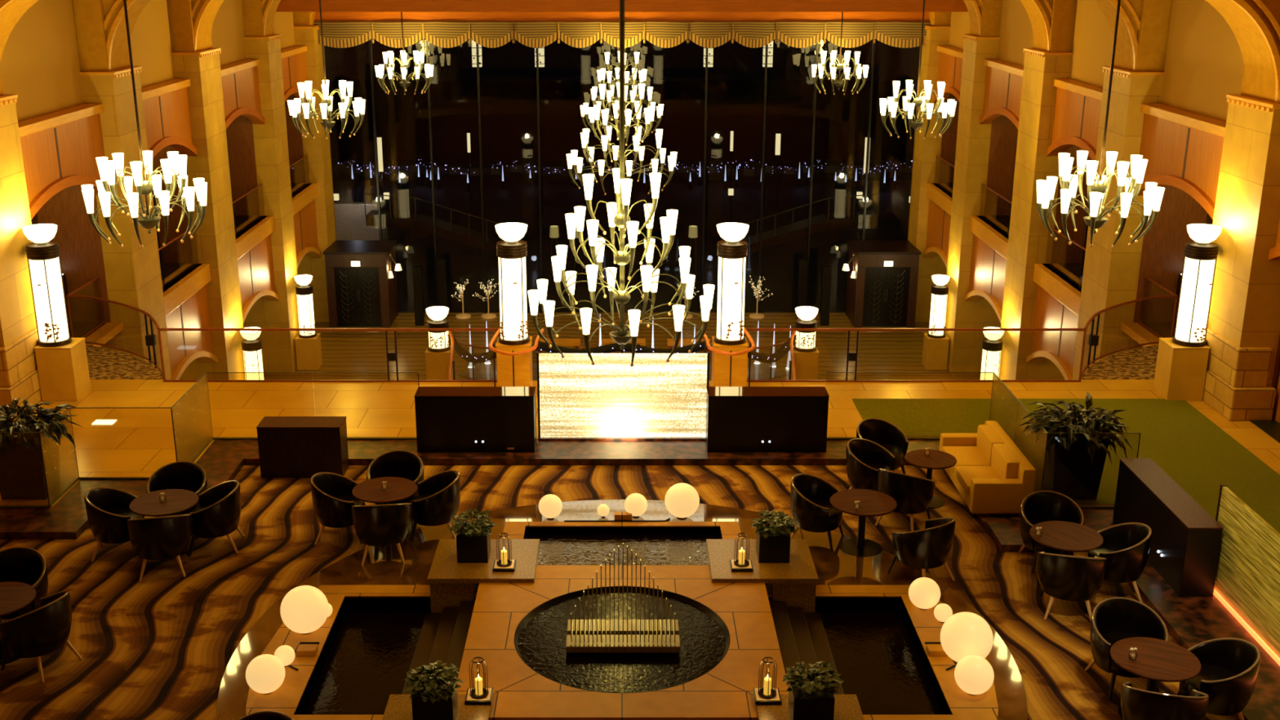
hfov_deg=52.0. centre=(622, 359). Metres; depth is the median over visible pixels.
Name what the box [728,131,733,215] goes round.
light pole
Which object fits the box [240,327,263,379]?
lamp
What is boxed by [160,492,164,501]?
candle
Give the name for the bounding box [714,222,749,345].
lamp
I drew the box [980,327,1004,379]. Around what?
lamp
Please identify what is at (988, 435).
cushion
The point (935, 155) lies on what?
gallery railing
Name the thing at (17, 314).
wall
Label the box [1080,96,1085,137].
trim
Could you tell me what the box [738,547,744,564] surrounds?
candle
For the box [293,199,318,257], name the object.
wall
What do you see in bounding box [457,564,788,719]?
platform
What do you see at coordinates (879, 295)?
entrance vestibule
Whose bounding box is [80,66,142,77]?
trim
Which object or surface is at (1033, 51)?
trim
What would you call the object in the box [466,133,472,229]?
light pole
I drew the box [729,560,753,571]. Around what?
base
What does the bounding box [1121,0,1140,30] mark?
trim
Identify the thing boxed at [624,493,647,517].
globe lamp
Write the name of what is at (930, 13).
wall
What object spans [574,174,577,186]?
light
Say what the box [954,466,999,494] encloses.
seat cushion
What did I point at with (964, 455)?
seat cushion
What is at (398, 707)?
granite block
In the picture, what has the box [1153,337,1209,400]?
stone pedestal
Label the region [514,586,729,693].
pool
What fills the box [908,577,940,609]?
globe lamp
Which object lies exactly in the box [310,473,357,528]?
tub
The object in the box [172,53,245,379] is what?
pillar
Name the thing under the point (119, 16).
trim
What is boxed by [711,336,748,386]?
wooden pedestal
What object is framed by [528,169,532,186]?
light
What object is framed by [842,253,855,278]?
wall sconce
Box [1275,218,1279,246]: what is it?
wall
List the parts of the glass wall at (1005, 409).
glass panel, glass panel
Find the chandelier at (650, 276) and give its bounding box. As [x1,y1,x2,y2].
[528,0,715,366]
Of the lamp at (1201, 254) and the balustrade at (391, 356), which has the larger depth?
the balustrade at (391, 356)
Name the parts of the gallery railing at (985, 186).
rail, post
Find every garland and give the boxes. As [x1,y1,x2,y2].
[448,333,496,366]
[532,339,711,353]
[747,333,795,366]
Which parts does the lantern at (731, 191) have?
post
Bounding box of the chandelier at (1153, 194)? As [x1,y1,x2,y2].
[1036,0,1164,248]
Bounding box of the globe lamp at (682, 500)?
[664,483,699,519]
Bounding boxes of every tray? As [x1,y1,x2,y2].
[464,687,493,704]
[492,560,515,571]
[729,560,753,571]
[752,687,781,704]
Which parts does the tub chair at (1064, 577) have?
leg, leg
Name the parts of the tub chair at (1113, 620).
leg, leg, seat, leg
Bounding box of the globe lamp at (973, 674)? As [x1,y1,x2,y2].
[954,655,994,695]
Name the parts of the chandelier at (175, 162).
lamp shade, lamp shade, lamp shade, lamp shade, lamp shade, lamp shade, lamp shade, arm, arm, arm, arm, arm, arm, arm, lamp shade, lamp shade, lamp shade, rod, lamp shade, arm, lamp shade, arm, arm, lamp shade, arm, arm, lamp shade, arm, lamp shade, arm, arm, lamp shade, arm, arm, lamp shade, lamp shade, lamp shade, lamp shade, lamp shade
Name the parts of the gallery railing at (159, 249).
post, rail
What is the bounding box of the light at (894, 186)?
[892,171,896,189]
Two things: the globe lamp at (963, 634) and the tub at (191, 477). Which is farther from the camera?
the tub at (191, 477)
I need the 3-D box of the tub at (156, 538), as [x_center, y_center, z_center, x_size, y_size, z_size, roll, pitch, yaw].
[-5.458,2.017,15.497,0.740,0.550,0.566,-4,18,-13]
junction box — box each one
[296,644,318,656]
[614,511,631,519]
[925,644,947,656]
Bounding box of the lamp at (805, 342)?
[793,306,818,352]
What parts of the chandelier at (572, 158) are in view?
lamp shade, lamp shade, lamp shade, lamp shade, lamp shade, lamp shade, lamp shade, arm, lamp shade, lamp shade, lamp shade, arm, arm, lamp shade, lamp shade, arm, lamp shade, lamp shade, lamp shade, lamp shade, lamp shade, lamp shade, lamp shade, arm, lamp shade, lamp shade, lamp shade, arm, lamp shade, lamp shade, arm, arm, lamp shade, arm, lamp shade, lamp shade, lamp shade, lamp shade, lamp shade, lamp shade, lamp shade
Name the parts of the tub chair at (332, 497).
leg, seat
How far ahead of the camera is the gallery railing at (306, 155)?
40.35 m
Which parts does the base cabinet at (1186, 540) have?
panel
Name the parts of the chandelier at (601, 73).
lamp shade, lamp shade, lamp shade, lamp shade, lamp shade, lamp shade, lamp shade, lamp shade, lamp shade, lamp shade, lamp shade, lamp shade, lamp shade, lamp shade, lamp shade, lamp shade, lamp shade, lamp shade, lamp shade, lamp shade, lamp shade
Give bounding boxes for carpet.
[0,465,1239,719]
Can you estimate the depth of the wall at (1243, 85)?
20.28 m
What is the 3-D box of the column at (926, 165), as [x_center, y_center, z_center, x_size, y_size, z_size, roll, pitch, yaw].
[10.350,-5.924,42.382,1.700,9.400,1.300,0,17,0]
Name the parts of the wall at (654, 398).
edge post, edge post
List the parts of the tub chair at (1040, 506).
leg, leg, seat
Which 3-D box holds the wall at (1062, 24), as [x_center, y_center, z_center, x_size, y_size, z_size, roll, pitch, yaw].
[10.410,-9.045,29.573,1.580,4.100,1.350,0,17,0]
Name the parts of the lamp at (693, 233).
lamp shade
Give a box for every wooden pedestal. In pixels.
[495,336,533,386]
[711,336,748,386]
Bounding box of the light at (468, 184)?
[466,175,469,191]
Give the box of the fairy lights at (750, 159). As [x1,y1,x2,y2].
[337,159,912,173]
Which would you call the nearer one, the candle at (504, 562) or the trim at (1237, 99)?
the candle at (504, 562)
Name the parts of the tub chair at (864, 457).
seat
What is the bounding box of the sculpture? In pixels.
[565,542,679,654]
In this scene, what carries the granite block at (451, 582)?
on the coping
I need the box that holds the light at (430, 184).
[429,170,431,187]
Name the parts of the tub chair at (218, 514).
leg, seat, leg, leg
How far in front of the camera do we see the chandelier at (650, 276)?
17.76 m
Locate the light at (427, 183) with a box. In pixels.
[425,171,429,185]
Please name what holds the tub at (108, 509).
in the tub chair at (108, 509)
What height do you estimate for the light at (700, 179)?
1.206 m
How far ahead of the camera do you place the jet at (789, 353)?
38.12 m
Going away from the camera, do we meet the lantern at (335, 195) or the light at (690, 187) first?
the lantern at (335, 195)
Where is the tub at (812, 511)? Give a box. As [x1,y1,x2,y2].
[791,475,838,532]
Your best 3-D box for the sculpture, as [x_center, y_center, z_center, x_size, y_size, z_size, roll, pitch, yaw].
[0.010,2.363,13.523,1.170,1.220,0.580,0,17,0]
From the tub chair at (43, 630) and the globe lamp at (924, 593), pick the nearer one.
the tub chair at (43, 630)
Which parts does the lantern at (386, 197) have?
post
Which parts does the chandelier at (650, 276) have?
lamp shade, lamp shade, lamp shade, lamp shade, lamp shade, lamp shade, lamp shade, arm, lamp shade, arm, lamp shade, arm, lamp shade, arm, arm, lamp shade, lamp shade, arm, arm, arm, lamp shade, arm, arm, arm, arm, arm, lamp shade, lamp shade, arm, lamp shade, arm, lamp shade, rod, arm, lamp shade, arm, arm, lamp shade, arm, lamp shade, arm, arm, arm, arm, arm, lamp shade, lamp shade, lamp shade, arm, arm, arm, arm, lamp shade, lamp shade, arm, arm, arm, lamp shade, lamp shade, lamp shade, lamp shade, lamp shade, lamp shade, lamp shade, lamp shade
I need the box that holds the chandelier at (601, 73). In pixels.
[580,51,663,134]
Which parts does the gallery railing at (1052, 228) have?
rail, post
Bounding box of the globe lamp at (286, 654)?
[274,644,294,666]
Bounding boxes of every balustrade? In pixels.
[160,328,498,382]
[457,340,786,379]
[745,328,1084,382]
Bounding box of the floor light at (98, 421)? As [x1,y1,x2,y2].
[91,419,116,424]
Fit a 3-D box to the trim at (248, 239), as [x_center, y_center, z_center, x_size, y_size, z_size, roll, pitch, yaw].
[-9.900,-3.172,34.492,0.400,0.420,4.400,0,17,0]
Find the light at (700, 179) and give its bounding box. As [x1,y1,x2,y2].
[697,161,701,184]
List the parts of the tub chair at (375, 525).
leg, leg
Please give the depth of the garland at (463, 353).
36.65 m
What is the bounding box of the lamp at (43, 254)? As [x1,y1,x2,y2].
[22,223,71,346]
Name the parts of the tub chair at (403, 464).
seat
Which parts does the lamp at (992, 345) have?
lamp shade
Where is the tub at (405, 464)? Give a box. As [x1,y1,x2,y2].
[366,451,423,504]
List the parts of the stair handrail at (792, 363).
post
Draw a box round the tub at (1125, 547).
[1098,524,1151,582]
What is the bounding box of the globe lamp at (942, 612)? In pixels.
[933,603,952,622]
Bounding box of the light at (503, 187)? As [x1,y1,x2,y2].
[501,165,505,189]
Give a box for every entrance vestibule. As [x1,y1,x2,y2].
[323,240,399,327]
[845,240,921,327]
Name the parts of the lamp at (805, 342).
lamp shade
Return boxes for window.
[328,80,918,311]
[368,38,875,313]
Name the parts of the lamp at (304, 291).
lamp shade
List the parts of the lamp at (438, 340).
lamp shade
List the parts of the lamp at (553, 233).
lamp shade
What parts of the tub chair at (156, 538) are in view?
leg, leg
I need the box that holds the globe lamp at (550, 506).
[538,493,562,519]
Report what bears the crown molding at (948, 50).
attached to the wall at (1204, 64)
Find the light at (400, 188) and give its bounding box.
[398,173,402,191]
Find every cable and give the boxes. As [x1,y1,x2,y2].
[287,641,319,670]
[564,517,670,521]
[924,641,956,671]
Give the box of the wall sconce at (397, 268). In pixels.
[388,253,401,278]
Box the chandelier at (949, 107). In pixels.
[880,0,956,139]
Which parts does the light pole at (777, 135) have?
lit panel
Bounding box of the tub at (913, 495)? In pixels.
[877,469,935,514]
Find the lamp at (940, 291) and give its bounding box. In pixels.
[927,274,950,338]
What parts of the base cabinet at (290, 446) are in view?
panel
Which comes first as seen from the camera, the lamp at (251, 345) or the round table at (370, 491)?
the round table at (370, 491)
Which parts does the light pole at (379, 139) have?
lit panel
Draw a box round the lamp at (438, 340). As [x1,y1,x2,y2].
[425,306,450,352]
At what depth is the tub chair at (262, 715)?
11.25 m
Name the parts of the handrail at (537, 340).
post, handrail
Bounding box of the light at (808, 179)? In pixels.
[806,169,809,185]
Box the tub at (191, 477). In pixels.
[146,462,207,508]
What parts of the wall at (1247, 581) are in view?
edge post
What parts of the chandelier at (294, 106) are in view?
lamp shade, lamp shade, lamp shade, lamp shade, lamp shade, lamp shade, lamp shade, arm, lamp shade, arm, lamp shade, rod, lamp shade, lamp shade, lamp shade, lamp shade, arm, lamp shade, lamp shade, lamp shade, arm, lamp shade, lamp shade, lamp shade, lamp shade, lamp shade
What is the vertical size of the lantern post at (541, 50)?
8.200 m
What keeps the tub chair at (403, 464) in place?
on the carpet
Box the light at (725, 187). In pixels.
[723,167,727,189]
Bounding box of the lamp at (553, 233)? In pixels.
[549,225,559,283]
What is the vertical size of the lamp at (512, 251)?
1.910 m
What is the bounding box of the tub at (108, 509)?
[84,488,135,543]
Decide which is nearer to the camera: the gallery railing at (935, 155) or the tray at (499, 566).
the tray at (499, 566)
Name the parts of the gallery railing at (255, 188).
post, rail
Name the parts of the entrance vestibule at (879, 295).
door, door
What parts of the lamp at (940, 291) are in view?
lamp shade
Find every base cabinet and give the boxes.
[256,416,349,477]
[413,386,536,452]
[705,386,829,452]
[1112,457,1223,596]
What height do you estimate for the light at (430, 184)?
0.893 m
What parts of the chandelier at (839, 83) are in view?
lamp shade, lamp shade, lamp shade, lamp shade, lamp shade, lamp shade, rod, lamp shade, lamp shade, lamp shade, lamp shade, lamp shade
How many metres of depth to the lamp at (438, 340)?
29.26 m
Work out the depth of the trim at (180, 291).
29.30 m
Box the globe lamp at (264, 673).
[245,653,284,693]
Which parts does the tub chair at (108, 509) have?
leg, seat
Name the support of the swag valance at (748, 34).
hanging from the beam at (326, 16)
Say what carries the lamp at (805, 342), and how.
on the stone pedestal at (806, 363)
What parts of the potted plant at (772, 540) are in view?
stem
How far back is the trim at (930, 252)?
40.90 m
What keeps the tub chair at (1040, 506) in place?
on the carpet
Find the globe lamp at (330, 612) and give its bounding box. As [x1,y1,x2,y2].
[327,603,332,617]
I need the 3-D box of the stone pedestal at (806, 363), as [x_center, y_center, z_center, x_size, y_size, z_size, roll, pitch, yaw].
[4.120,1.212,29.982,0.560,3.050,0.560,0,17,0]
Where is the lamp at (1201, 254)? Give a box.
[1172,223,1222,346]
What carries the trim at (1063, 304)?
attached to the wall at (1048, 310)
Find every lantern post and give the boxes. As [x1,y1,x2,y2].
[471,39,482,216]
[534,46,544,216]
[703,47,713,216]
[762,40,773,216]
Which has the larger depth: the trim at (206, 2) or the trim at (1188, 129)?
the trim at (206, 2)
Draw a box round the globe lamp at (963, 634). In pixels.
[940,612,993,662]
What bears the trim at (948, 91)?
attached to the wall at (946, 62)
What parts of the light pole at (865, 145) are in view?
lit panel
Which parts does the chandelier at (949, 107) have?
lamp shade, lamp shade, lamp shade, lamp shade, lamp shade, lamp shade, arm, lamp shade, lamp shade, lamp shade, lamp shade, rod, lamp shade, lamp shade, lamp shade, arm, lamp shade, arm, lamp shade, lamp shade, lamp shade, lamp shade, lamp shade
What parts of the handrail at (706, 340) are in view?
post, handrail, post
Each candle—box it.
[475,675,482,695]
[501,546,506,564]
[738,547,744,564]
[763,674,771,695]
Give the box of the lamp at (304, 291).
[293,274,316,338]
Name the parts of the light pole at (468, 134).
lit panel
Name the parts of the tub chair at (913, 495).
leg, leg, leg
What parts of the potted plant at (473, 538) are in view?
stem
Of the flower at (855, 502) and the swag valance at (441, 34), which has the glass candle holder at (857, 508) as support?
the flower at (855, 502)
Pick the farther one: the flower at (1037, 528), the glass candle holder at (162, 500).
the glass candle holder at (162, 500)
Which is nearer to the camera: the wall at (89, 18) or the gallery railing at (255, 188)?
the wall at (89, 18)
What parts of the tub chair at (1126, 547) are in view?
seat, leg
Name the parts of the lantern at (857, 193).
post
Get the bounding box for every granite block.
[382,694,492,719]
[426,538,539,613]
[706,538,818,613]
[755,694,864,719]
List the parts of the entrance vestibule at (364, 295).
door, door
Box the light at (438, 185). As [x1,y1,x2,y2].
[436,167,440,187]
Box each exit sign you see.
[351,260,360,266]
[883,260,893,266]
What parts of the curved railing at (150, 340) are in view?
frame, rail, post, post plate, post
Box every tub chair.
[0,546,48,619]
[0,590,82,682]
[84,487,145,562]
[126,514,192,581]
[146,461,207,537]
[188,480,244,555]
[238,711,293,719]
[310,472,365,544]
[351,502,413,565]
[366,449,423,525]
[409,470,460,542]
[790,473,844,551]
[846,438,895,491]
[856,417,908,474]
[875,468,935,531]
[887,517,955,580]
[1018,490,1084,573]
[1036,551,1106,620]
[1084,596,1168,700]
[1087,522,1151,603]
[1120,681,1208,719]
[1176,637,1260,719]
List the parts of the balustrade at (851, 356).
post, post plate, post, rail, handrail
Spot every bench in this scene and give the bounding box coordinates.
[539,338,580,353]
[601,338,645,346]
[666,338,711,353]
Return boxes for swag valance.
[313,22,374,48]
[372,22,425,48]
[422,22,471,48]
[470,22,515,48]
[513,22,559,48]
[558,22,602,48]
[600,22,645,48]
[644,22,689,48]
[688,22,733,48]
[732,22,777,48]
[777,22,826,48]
[825,22,875,48]
[874,22,930,48]
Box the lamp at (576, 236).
[573,225,582,283]
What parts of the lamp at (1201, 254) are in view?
lamp shade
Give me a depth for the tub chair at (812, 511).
16.16 m
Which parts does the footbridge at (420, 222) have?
handrail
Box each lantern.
[333,193,339,202]
[383,192,390,239]
[464,657,493,704]
[492,533,515,571]
[728,188,733,222]
[729,533,753,571]
[752,657,781,704]
[856,191,862,239]
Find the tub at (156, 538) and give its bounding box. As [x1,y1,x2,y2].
[126,515,192,559]
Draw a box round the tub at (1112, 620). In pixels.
[1089,599,1168,673]
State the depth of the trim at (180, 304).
29.34 m
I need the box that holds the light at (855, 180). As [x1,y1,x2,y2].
[853,171,857,189]
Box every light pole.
[377,137,385,234]
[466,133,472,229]
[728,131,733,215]
[773,133,780,228]
[862,137,870,210]
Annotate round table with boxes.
[0,582,35,665]
[128,488,199,554]
[351,476,417,504]
[829,488,897,556]
[904,448,956,508]
[1029,520,1103,586]
[1110,636,1201,719]
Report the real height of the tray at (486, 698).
0.035 m
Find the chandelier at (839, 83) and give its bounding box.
[811,12,868,94]
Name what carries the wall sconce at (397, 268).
attached to the entrance vestibule at (364, 295)
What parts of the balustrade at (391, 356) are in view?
handrail, rail, post, post plate, post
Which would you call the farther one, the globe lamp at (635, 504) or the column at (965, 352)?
the column at (965, 352)
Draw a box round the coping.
[245,521,998,719]
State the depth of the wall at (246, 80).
33.90 m
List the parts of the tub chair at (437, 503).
leg, seat, leg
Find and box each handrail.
[448,330,455,379]
[488,328,544,386]
[703,326,755,386]
[788,330,795,379]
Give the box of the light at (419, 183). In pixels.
[417,164,421,185]
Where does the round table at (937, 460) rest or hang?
on the carpet
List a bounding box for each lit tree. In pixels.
[451,279,471,318]
[472,279,499,318]
[676,284,698,318]
[749,275,773,318]
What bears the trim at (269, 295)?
attached to the wall at (261, 255)
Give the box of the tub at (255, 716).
[242,712,288,719]
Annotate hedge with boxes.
[331,157,912,180]
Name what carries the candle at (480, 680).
on the candle lantern at (478, 695)
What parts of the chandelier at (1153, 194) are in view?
lamp shade, lamp shade, lamp shade, lamp shade, arm, lamp shade, lamp shade, arm, arm, lamp shade, arm, arm, arm, lamp shade, arm, lamp shade, lamp shade, lamp shade, lamp shade, arm, rod, arm, arm, arm, lamp shade, arm, arm, arm, arm, lamp shade, lamp shade, arm, lamp shade, lamp shade, lamp shade, lamp shade, lamp shade, lamp shade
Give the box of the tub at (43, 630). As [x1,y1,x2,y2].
[0,592,71,657]
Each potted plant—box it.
[0,397,82,499]
[404,660,463,719]
[449,508,496,563]
[751,509,796,563]
[782,661,844,719]
[1018,391,1133,499]
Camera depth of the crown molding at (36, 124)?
22.80 m
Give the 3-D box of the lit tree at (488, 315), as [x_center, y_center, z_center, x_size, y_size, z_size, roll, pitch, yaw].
[-4.522,-2.062,43.640,0.921,1.279,0.605,-5,18,-17]
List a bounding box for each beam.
[275,0,968,12]
[314,12,929,22]
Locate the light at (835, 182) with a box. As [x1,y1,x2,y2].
[833,173,836,188]
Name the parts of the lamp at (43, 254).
lamp shade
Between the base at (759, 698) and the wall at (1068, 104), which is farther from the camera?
the wall at (1068, 104)
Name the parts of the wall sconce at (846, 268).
lamp shade, lamp shade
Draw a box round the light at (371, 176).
[369,162,373,186]
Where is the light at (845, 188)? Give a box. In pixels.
[843,174,847,190]
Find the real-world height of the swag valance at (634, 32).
0.790 m
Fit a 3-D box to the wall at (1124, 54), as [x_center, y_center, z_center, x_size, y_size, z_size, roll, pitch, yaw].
[8.610,-7.496,24.536,2.020,4.100,0.910,0,17,0]
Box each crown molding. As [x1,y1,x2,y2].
[17,103,103,137]
[141,79,191,100]
[220,58,260,76]
[280,45,306,58]
[937,45,963,58]
[983,58,1023,76]
[1053,79,1102,100]
[1140,103,1226,137]
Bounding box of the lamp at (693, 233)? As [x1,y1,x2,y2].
[688,225,697,283]
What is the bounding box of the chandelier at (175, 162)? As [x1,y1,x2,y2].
[80,0,207,248]
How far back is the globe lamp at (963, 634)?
13.33 m
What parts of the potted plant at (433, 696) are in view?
stem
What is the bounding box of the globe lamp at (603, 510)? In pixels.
[597,504,609,517]
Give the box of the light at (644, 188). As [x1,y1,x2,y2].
[642,167,646,191]
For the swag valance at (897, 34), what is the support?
hanging from the wall at (930, 13)
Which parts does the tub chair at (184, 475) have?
seat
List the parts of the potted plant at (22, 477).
tall planter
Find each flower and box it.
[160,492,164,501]
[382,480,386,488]
[854,500,859,509]
[1035,526,1041,535]
[1129,647,1137,657]
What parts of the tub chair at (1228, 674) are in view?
seat, leg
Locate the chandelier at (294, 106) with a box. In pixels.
[287,0,365,139]
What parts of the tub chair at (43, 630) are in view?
leg, leg, leg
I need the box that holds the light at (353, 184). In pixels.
[351,167,355,186]
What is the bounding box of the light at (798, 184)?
[796,163,800,186]
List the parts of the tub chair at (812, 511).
leg, seat, leg, leg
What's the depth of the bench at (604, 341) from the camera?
39.02 m
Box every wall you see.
[0,0,38,62]
[0,0,305,322]
[0,71,3,95]
[0,102,38,347]
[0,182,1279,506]
[0,326,41,420]
[0,372,419,507]
[20,113,105,204]
[31,213,38,224]
[71,0,130,71]
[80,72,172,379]
[102,0,151,71]
[142,87,192,150]
[165,284,213,376]
[166,0,212,52]
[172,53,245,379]
[191,0,223,51]
[221,66,261,118]
[237,233,275,311]
[241,0,274,36]
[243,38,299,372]
[262,0,280,35]
[281,52,306,92]
[293,12,311,26]
[293,28,336,322]
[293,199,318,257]
[311,12,315,26]
[333,202,379,239]
[536,351,709,440]
[826,372,1140,507]
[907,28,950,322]
[925,199,951,257]
[928,12,933,26]
[933,12,951,26]
[936,52,962,93]
[938,0,1279,417]
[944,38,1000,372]
[963,0,982,35]
[968,233,1006,311]
[969,0,1002,36]
[982,66,1022,118]
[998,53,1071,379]
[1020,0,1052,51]
[1031,0,1077,52]
[1031,284,1078,376]
[1051,87,1101,151]
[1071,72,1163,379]
[1093,0,1141,71]
[1113,0,1172,71]
[1139,113,1224,204]
[1202,327,1275,420]
[1205,0,1279,102]
[1205,213,1213,224]
[1213,484,1279,666]
[1240,67,1279,103]
[1272,373,1279,422]
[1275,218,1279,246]
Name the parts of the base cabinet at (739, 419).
panel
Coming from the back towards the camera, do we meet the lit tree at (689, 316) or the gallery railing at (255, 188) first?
the lit tree at (689, 316)
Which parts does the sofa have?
frame, arm, arm, backrest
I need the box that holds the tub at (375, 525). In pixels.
[351,504,413,546]
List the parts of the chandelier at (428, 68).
lamp shade, lamp shade, lamp shade, lamp shade, lamp shade, rod, lamp shade, lamp shade, lamp shade, lamp shade, lamp shade, lamp shade, lamp shade, lamp shade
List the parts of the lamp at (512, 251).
lamp shade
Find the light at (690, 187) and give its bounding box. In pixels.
[688,173,692,190]
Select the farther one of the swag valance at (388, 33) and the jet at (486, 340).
the swag valance at (388, 33)
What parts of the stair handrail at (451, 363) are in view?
post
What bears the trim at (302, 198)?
attached to the wall at (308, 214)
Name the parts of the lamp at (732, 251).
lamp shade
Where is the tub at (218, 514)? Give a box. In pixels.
[189,481,240,537]
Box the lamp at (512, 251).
[494,222,529,345]
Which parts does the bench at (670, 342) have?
seat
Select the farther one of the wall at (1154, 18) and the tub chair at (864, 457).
the wall at (1154, 18)
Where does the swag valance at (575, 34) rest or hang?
hanging from the beam at (326, 16)
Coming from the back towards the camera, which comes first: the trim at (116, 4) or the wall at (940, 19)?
the wall at (940, 19)
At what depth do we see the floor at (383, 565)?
15.61 m
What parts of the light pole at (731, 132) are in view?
lit panel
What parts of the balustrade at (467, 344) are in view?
post, handrail, post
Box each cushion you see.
[941,446,991,472]
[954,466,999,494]
[976,424,1004,464]
[991,443,1019,478]
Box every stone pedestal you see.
[35,337,91,400]
[294,333,322,369]
[425,345,453,379]
[791,345,818,379]
[921,333,949,369]
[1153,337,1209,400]
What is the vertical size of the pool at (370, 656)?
0.620 m
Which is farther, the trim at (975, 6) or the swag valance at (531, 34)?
the swag valance at (531, 34)
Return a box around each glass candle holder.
[159,492,165,502]
[381,480,387,490]
[853,500,860,510]
[924,447,930,456]
[1034,526,1042,537]
[1128,647,1137,659]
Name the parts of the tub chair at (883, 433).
seat, leg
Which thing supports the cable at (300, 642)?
on the coping
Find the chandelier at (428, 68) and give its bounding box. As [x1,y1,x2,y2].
[374,12,433,94]
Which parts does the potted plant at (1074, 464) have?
tall planter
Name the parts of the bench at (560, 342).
seat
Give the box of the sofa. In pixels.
[938,420,1035,517]
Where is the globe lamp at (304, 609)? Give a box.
[280,585,328,634]
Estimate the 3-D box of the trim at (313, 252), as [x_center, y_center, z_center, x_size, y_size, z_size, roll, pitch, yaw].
[-9.895,-3.039,40.418,0.350,0.740,4.150,0,17,0]
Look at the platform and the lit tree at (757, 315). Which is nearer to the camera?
the platform
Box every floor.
[0,438,1279,719]
[216,499,1027,719]
[852,398,1279,533]
[1249,420,1279,443]
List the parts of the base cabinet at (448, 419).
panel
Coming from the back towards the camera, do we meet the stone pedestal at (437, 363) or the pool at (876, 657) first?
the stone pedestal at (437, 363)
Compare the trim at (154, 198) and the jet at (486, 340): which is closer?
the trim at (154, 198)
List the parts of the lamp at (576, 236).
lamp shade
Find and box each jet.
[467,324,472,368]
[484,326,490,364]
[599,314,601,346]
[651,320,653,347]
[680,327,682,346]
[754,325,759,364]
[769,324,776,367]
[786,325,791,368]
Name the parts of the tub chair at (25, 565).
seat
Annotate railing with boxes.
[66,275,165,382]
[158,226,195,289]
[232,183,262,235]
[263,311,980,379]
[289,155,308,167]
[935,155,954,167]
[981,183,1011,235]
[1049,226,1085,288]
[1078,275,1177,382]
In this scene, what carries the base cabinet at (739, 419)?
on the floor at (1191, 621)
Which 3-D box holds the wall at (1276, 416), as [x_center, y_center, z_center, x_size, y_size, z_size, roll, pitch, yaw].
[10.225,0.894,15.289,0.150,3.100,9.900,0,17,0]
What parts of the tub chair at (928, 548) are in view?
leg, leg, leg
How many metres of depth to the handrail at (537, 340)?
21.12 m
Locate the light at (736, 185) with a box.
[734,168,738,187]
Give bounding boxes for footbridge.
[364,193,522,253]
[721,193,879,253]
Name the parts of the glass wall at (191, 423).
glass panel, glass panel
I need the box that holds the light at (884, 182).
[882,168,885,191]
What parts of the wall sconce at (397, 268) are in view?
lamp shade, lamp shade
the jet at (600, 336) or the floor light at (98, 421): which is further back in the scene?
the jet at (600, 336)
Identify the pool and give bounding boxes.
[295,596,475,714]
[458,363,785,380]
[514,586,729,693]
[524,526,720,564]
[768,596,951,714]
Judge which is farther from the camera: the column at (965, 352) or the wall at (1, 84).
the column at (965, 352)
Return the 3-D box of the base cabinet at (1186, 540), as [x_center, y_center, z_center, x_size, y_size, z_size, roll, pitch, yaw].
[6.460,1.955,15.667,0.410,0.850,2.110,0,17,0]
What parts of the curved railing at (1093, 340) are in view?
post, post plate, post, rail, frame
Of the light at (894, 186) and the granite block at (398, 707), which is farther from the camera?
the light at (894, 186)
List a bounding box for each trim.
[0,0,13,11]
[0,93,17,106]
[29,174,110,219]
[53,128,62,178]
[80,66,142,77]
[84,322,123,346]
[103,0,122,30]
[106,0,135,71]
[148,136,197,158]
[151,183,162,277]
[158,96,164,137]
[162,263,210,315]
[171,48,221,57]
[172,351,217,379]
[180,304,186,356]
[191,0,201,17]
[193,0,211,52]
[225,106,265,128]
[226,128,235,226]
[234,73,238,108]
[235,215,275,259]
[242,289,279,322]
[244,34,281,40]
[248,250,253,294]
[262,0,273,36]
[284,86,307,102]
[288,57,291,87]
[291,182,318,215]
[293,25,319,30]
[296,247,321,268]
[299,210,302,249]
[922,247,947,268]
[924,25,950,30]
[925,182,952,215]
[933,86,959,102]
[941,210,944,249]
[952,57,955,87]
[962,34,999,40]
[964,289,1002,322]
[969,215,1008,259]
[970,0,981,36]
[978,106,1018,128]
[990,250,995,294]
[1005,73,1009,108]
[1008,128,1017,226]
[1022,48,1072,57]
[1026,351,1071,379]
[1032,0,1050,52]
[1033,263,1081,315]
[1042,0,1052,17]
[1046,136,1096,160]
[1057,304,1063,356]
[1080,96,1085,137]
[1081,191,1092,277]
[1102,66,1164,77]
[1108,0,1137,71]
[1120,322,1159,346]
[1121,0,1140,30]
[1133,174,1214,219]
[1182,128,1190,178]
[1226,93,1279,111]
[1231,0,1279,102]
[1251,0,1279,42]
[1267,245,1279,260]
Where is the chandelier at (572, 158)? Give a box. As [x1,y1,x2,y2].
[566,82,677,195]
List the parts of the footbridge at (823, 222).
handrail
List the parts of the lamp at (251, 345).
lamp shade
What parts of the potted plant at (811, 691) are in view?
stem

